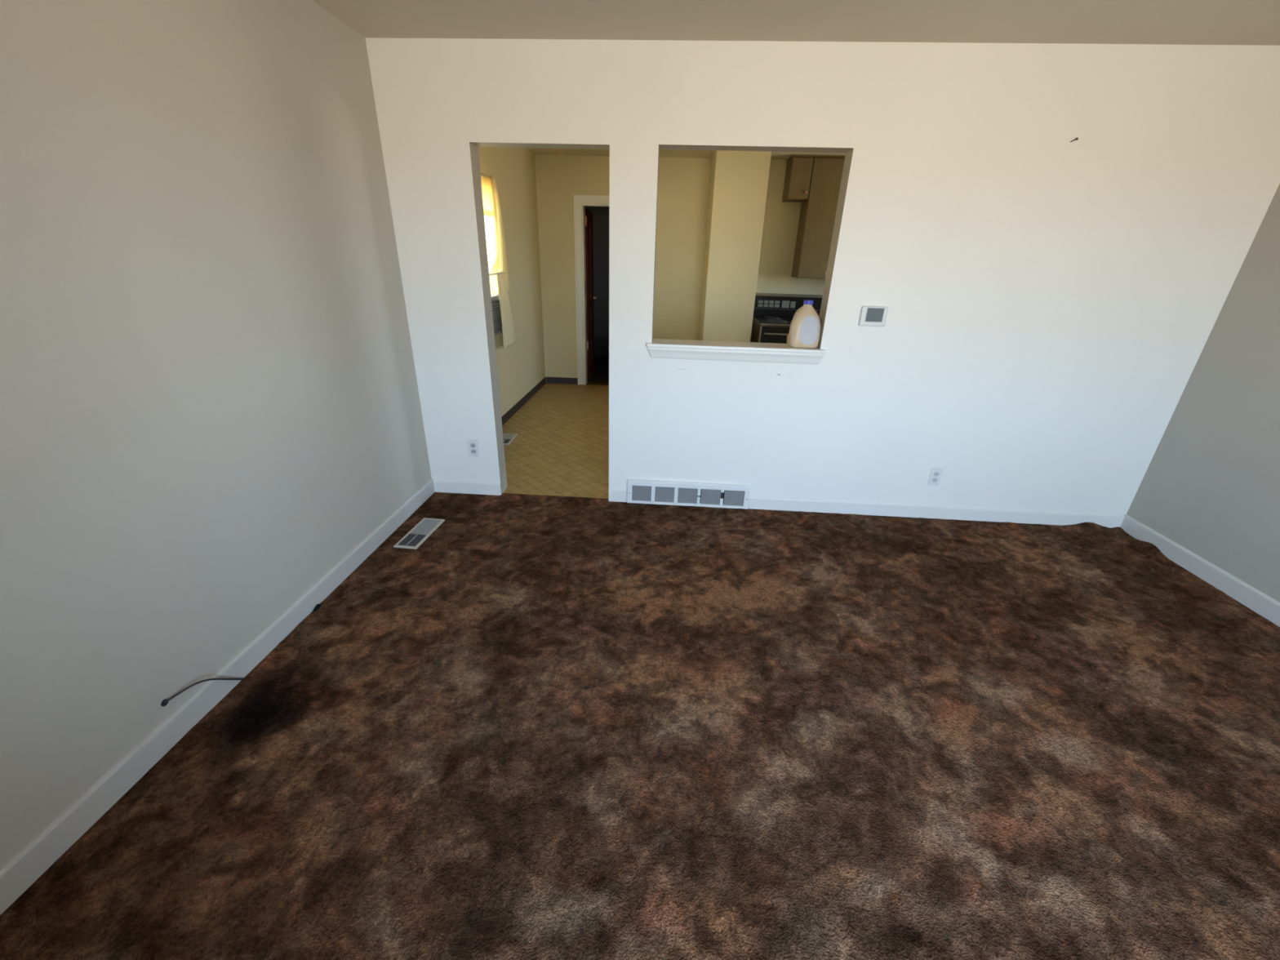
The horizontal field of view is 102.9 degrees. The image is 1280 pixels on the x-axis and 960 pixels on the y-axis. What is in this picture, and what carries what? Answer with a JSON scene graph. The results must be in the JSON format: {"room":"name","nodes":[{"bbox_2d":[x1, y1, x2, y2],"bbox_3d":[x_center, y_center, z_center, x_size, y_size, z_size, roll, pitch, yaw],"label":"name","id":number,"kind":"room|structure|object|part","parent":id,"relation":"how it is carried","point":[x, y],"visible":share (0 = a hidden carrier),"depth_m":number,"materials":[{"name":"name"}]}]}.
{"room":"empty living room","nodes":[
{"label":"empty living room","id":0,"kind":"room"},
{"bbox_2d":[0,0,545,868],"bbox_3d":[-1.463,-0.925,2.563,0.130,2.600,7.600,3,24,3],"label":"wall","id":1,"kind":"structure","parent":0,"point":[210,397],"depth_m":1.63,"materials":[{"name":"paint"}]},
{"bbox_2d":[160,677,245,706],"bbox_3d":[-1.504,0.733,1.778,0.028,0.167,0.271,5,24,7],"label":"cable","id":2,"kind":"object","parent":1,"relation":"attached to","point":[164,702],"visible":1,"depth_m":1.71,"materials":[{"name":"grey plastic"}]},
{"bbox_2d":[0,478,435,915],"bbox_3d":[-1.531,0.854,1.575,0.013,0.097,4.100,3,24,3],"label":"baseboard","id":3,"kind":"structure","parent":1,"relation":"attached to","point":[24,868],"depth_m":1.64,"materials":[{"name":"white paint"}]},
{"bbox_2d":[480,172,511,296],"bbox_3d":[-1.243,-1.859,3.885,0.078,0.898,1.336,3,24,3],"label":"window curtain","id":4,"kind":"object","parent":1,"relation":"attached to","point":[497,263],"visible":0.37,"depth_m":4.21,"materials":[{"name":"fabric"}]},
{"bbox_3d":[-1.244,-1.836,3.898,0.017,0.440,0.860,3,24,3],"label":"sheer panel","id":5,"kind":"part","parent":4,"relation":"part of","materials":[{"name":"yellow fabric"}]},
{"bbox_2d":[488,271,515,348],"bbox_3d":[-1.206,-1.330,4.123,0.036,0.635,1.250,3,24,3],"label":"cafe curtain","id":6,"kind":"object","parent":1,"relation":"hanging from","point":[508,328],"visible":0.98,"depth_m":4.46,"materials":[{"name":"beige fabric"}]},
{"bbox_3d":[-1.202,-1.574,3.917,0.012,0.014,1.070,3,24,3],"label":"curtain rod","id":7,"kind":"part","parent":6,"relation":"part of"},
{"bbox_2d":[501,377,546,425],"bbox_3d":[-1.288,-0.636,4.997,0.008,0.078,3.120,3,24,3],"label":"baseboard","id":8,"kind":"structure","parent":1,"relation":"attached to","point":[519,404],"depth_m":5.44,"materials":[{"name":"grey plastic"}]},
{"bbox_2d":[585,206,608,336],"bbox_3d":[-0.021,-3.155,7.817,2.400,2.520,0.120,3,24,3],"label":"wall","id":9,"kind":"structure","parent":0,"point":[600,215],"depth_m":7.77,"materials":[{"name":"black"}]},
{"bbox_2d":[0,355,1279,959],"bbox_3d":[0.766,-0.040,3.918,4.674,0.086,9.400,3,24,3],"label":"floor","id":10,"kind":"structure","parent":0,"point":[541,727],"depth_m":1.68,"materials":[{"name":"brown carpet"}]},
{"bbox_2d":[312,603,320,611],"bbox_3d":[-1.464,0.575,2.310,0.018,0.016,0.049,3,24,3],"label":"carpet lint","id":11,"kind":"object","parent":10,"relation":"on","point":[317,606],"visible":1,"depth_m":2.31},
{"bbox_2d":[393,517,444,549],"bbox_3d":[-1.266,0.303,2.939,0.132,0.013,0.335,4,24,6],"label":"floor vent","id":12,"kind":"object","parent":10,"relation":"in","point":[419,534],"visible":1,"depth_m":2.92,"materials":[{"name":"grey metal"}]},
{"bbox_2d":[502,433,518,444],"bbox_3d":[-1.168,-0.360,4.453,0.130,0.013,0.280,3,24,3],"label":"floor vent","id":13,"kind":"object","parent":10,"relation":"in","point":[508,437],"visible":0.73,"depth_m":4.47,"materials":[{"name":"grey metal"}]},
{"bbox_2d":[750,293,822,343],"bbox_3d":[1.639,-1.442,5.651,0.768,1.120,0.784,3,24,3],"label":"range","id":14,"kind":"object","parent":10,"relation":"on","point":[775,313],"visible":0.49,"depth_m":5.71,"materials":[{"name":"black metal"}]},
{"bbox_3d":[1.243,-1.289,5.396,0.012,0.645,0.034,3,24,3],"label":"door edge trim","id":15,"kind":"part","parent":14,"relation":"part of","materials":[{"name":"metal"}]},
{"bbox_2d":[752,315,792,324],"bbox_3d":[1.646,-1.716,5.516,0.764,0.020,0.640,3,24,3],"label":"cooktop","id":16,"kind":"object","parent":14,"relation":"in","point":[760,319],"depth_m":5.52,"materials":[{"name":"black ceramic"}]},
{"bbox_3d":[1.616,-1.271,5.380,0.736,0.645,0.030,3,24,3],"label":"oven door","id":17,"kind":"part","parent":14,"relation":"part of","materials":[{"name":"black glass"}]},
{"bbox_3d":[1.625,-1.584,5.223,0.760,0.014,0.004,3,24,3],"label":"trim","id":18,"kind":"part","parent":14,"relation":"part of","materials":[{"name":"metal"}]},
{"bbox_3d":[1.620,-1.490,5.235,0.678,0.020,0.060,3,24,3],"label":"door handle","id":19,"kind":"part","parent":14,"relation":"part of","materials":[{"name":"metal"}]},
{"bbox_2d":[781,300,790,307],"bbox_3d":[1.639,-1.978,5.739,0.086,0.078,0.007,3,24,3],"label":"clock","id":20,"kind":"object","parent":14,"relation":"on","point":[784,304],"depth_m":5.73,"materials":[{"name":"grey plastic"}]},
{"bbox_3d":[1.672,-1.968,5.792,0.760,0.220,0.090,3,24,3],"label":"control panel","id":21,"kind":"part","parent":14,"relation":"part of","materials":[{"name":"black ceramic"}]},
{"bbox_2d":[534,154,825,377],"bbox_3d":[1.066,-1.859,6.064,4.474,3.580,0.120,3,24,3],"label":"wall","id":22,"kind":"structure","parent":0,"point":[683,183],"depth_m":5.71,"materials":[{"name":"yellow paint"}]},
{"bbox_2d":[546,377,577,384],"bbox_3d":[-0.983,-1.250,6.409,0.400,0.078,0.008,3,24,3],"label":"baseboard","id":23,"kind":"structure","parent":22,"relation":"attached to","point":[548,380],"depth_m":6.41,"materials":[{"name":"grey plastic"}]},
{"bbox_2d":[573,195,608,384],"bbox_3d":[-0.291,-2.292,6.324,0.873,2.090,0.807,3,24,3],"label":"door frame","id":24,"kind":"structure","parent":22,"relation":"in","point":[583,217],"depth_m":6.06,"materials":[{"name":"white paint"}]},
{"bbox_3d":[-0.711,-2.116,6.002,0.085,2.005,0.022,3,24,3],"label":"casing","id":25,"kind":"part","parent":24,"relation":"part of","materials":[{"name":"white paint"}]},
{"bbox_3d":[-0.290,-3.052,5.561,0.873,0.085,0.022,3,24,3],"label":"casing","id":26,"kind":"part","parent":24,"relation":"part of","materials":[{"name":"white paint"}]},
{"bbox_2d":[782,154,813,202],"bbox_3d":[1.618,-3.089,5.233,0.203,0.390,0.340,3,24,3],"label":"upper cabinet","id":27,"kind":"object","parent":22,"relation":"attached to","point":[798,166],"visible":1,"depth_m":5.12,"materials":[{"name":"brown wood"}]},
{"bbox_2d":[791,154,844,278],"bbox_3d":[2.027,-2.729,5.362,0.628,1.130,0.340,3,24,3],"label":"upper cabinet","id":28,"kind":"object","parent":22,"relation":"attached to","point":[817,215],"visible":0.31,"depth_m":5.25,"materials":[{"name":"brown wood"}]},
{"bbox_2d":[525,147,845,159],"bbox_3d":[1.005,-2.783,3.890,4.474,0.100,3.120,3,24,3],"label":"ceiling","id":29,"kind":"structure","parent":0,"point":[663,153],"depth_m":5.18,"materials":[{"name":"paint"}]},
{"bbox_2d":[698,150,771,342],"bbox_3d":[0.947,-2.092,5.494,0.500,2.460,0.750,3,24,3],"label":"wall","id":30,"kind":"structure","parent":0,"point":[738,189],"depth_m":5.00,"materials":[{"name":"yellow paint"}]},
{"bbox_2d":[311,0,1279,45],"bbox_3d":[0.759,-1.275,0.477,4.474,0.120,4.100,3,24,3],"label":"ceiling","id":31,"kind":"structure","parent":0,"point":[1174,22],"depth_m":2.17,"materials":[{"name":"paint"}]},
{"bbox_2d":[365,37,1279,515],"bbox_3d":[0.852,-0.549,3.103,4.474,3.560,0.130,3,24,3],"label":"wall","id":32,"kind":"structure","parent":0,"point":[1053,301],"depth_m":2.69,"materials":[{"name":"white paint"}]},
{"bbox_2d":[433,479,501,495],"bbox_3d":[-1.163,0.051,3.434,0.457,0.088,0.011,3,24,3],"label":"baseboard","id":33,"kind":"structure","parent":32,"relation":"attached to","point":[440,486],"depth_m":3.43,"materials":[{"name":"white paint"}]},
{"bbox_2d":[466,440,479,457],"bbox_3d":[-1.084,-0.206,3.317,0.070,0.116,0.009,3,24,3],"label":"wall outlet","id":34,"kind":"object","parent":32,"relation":"attached to","point":[473,445],"visible":1,"depth_m":3.31,"materials":[{"name":"white plastic"}]},
{"bbox_2d":[608,488,626,502],"bbox_3d":[-0.149,0.102,3.384,0.120,0.088,0.011,3,24,3],"label":"baseboard","id":35,"kind":"structure","parent":32,"relation":"attached to","point":[614,495],"depth_m":3.38,"materials":[{"name":"white paint"}]},
{"bbox_2d":[626,479,750,509],"bbox_3d":[0.313,0.093,3.340,0.796,0.166,0.023,3,24,3],"label":"air vent","id":36,"kind":"object","parent":32,"relation":"in","point":[639,491],"visible":1,"depth_m":3.34,"materials":[{"name":"white metal"}]},
{"bbox_2d":[646,338,826,364],"bbox_3d":[0.555,-0.764,3.031,1.027,0.085,0.204,3,24,3],"label":"window sill","id":37,"kind":"structure","parent":32,"relation":"attached to","point":[775,353],"depth_m":2.95,"materials":[{"name":"white paint"}]},
{"bbox_2d":[786,299,820,348],"bbox_3d":[0.956,-0.905,2.953,0.168,0.257,0.153,3,24,3],"label":"milk jug","id":38,"kind":"object","parent":37,"relation":"on","point":[805,326],"visible":1,"depth_m":2.90,"materials":[{"name":"plastic"}]},
{"bbox_2d":[857,306,888,326],"bbox_3d":[1.294,-0.908,2.827,0.142,0.106,0.028,3,24,3],"label":"thermostat","id":39,"kind":"object","parent":32,"relation":"attached to","point":[870,316],"visible":1,"depth_m":2.81,"materials":[{"name":"white plastic"}]},
{"bbox_2d":[927,467,943,485],"bbox_3d":[1.847,-0.019,3.188,0.070,0.116,0.009,3,24,3],"label":"wall outlet","id":40,"kind":"object","parent":32,"relation":"attached to","point":[935,473],"visible":1,"depth_m":3.19,"materials":[{"name":"white plastic"}]},
{"bbox_2d":[932,477,937,482],"bbox_3d":[1.846,0.000,3.194,0.033,0.027,0.004,3,24,3],"label":"receptacle","id":41,"kind":"object","parent":40,"relation":"attached to","point":[934,479],"depth_m":3.19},
{"bbox_2d":[933,471,939,475],"bbox_3d":[1.847,-0.037,3.177,0.033,0.027,0.004,3,24,3],"label":"receptacle","id":42,"kind":"object","parent":40,"relation":"attached to","point":[935,473],"depth_m":3.17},
{"bbox_2d":[747,496,1124,528],"bbox_3d":[1.880,0.206,3.283,2.339,0.088,0.011,3,24,3],"label":"baseboard","id":43,"kind":"structure","parent":32,"relation":"attached to","point":[1029,517],"depth_m":3.28,"materials":[{"name":"white paint"}]},
{"bbox_2d":[1126,183,1279,602],"bbox_3d":[3.129,-0.682,2.339,0.130,2.580,7.600,3,24,3],"label":"wall","id":44,"kind":"structure","parent":0,"point":[1210,486],"depth_m":2.62,"materials":[{"name":"grey paint"}]},
{"bbox_2d":[1120,514,1279,626],"bbox_3d":[2.919,1.081,1.355,0.013,0.097,4.100,3,24,3],"label":"baseboard","id":45,"kind":"structure","parent":44,"relation":"attached to","point":[1265,606],"depth_m":2.70,"materials":[{"name":"white paint"}]},
{"bbox_3d":[-1.364,-1.680,3.997,0.070,1.150,0.940,3,24,3],"label":"window","id":46,"kind":"structure","parent":0,"visible":0},
{"bbox_2d":[491,294,502,335],"bbox_3d":[-1.393,-1.322,4.156,0.311,0.315,0.820,3,24,3],"label":"window air conditioner","id":47,"kind":"object","parent":46,"relation":"in","point":[495,299],"visible":0.02,"depth_m":4.37,"materials":[{"name":"grey plastic"}]},
{"bbox_3d":[-1.243,-1.443,4.093,0.015,0.035,0.820,3,24,3],"label":"frame","id":48,"kind":"part","parent":47,"relation":"part of","materials":[{"name":"grey plastic"}]},
{"bbox_3d":[-1.251,-1.180,4.209,0.015,0.020,0.820,3,24,3],"label":"frame","id":49,"kind":"part","parent":47,"relation":"part of","materials":[{"name":"grey plastic"}]}
]}

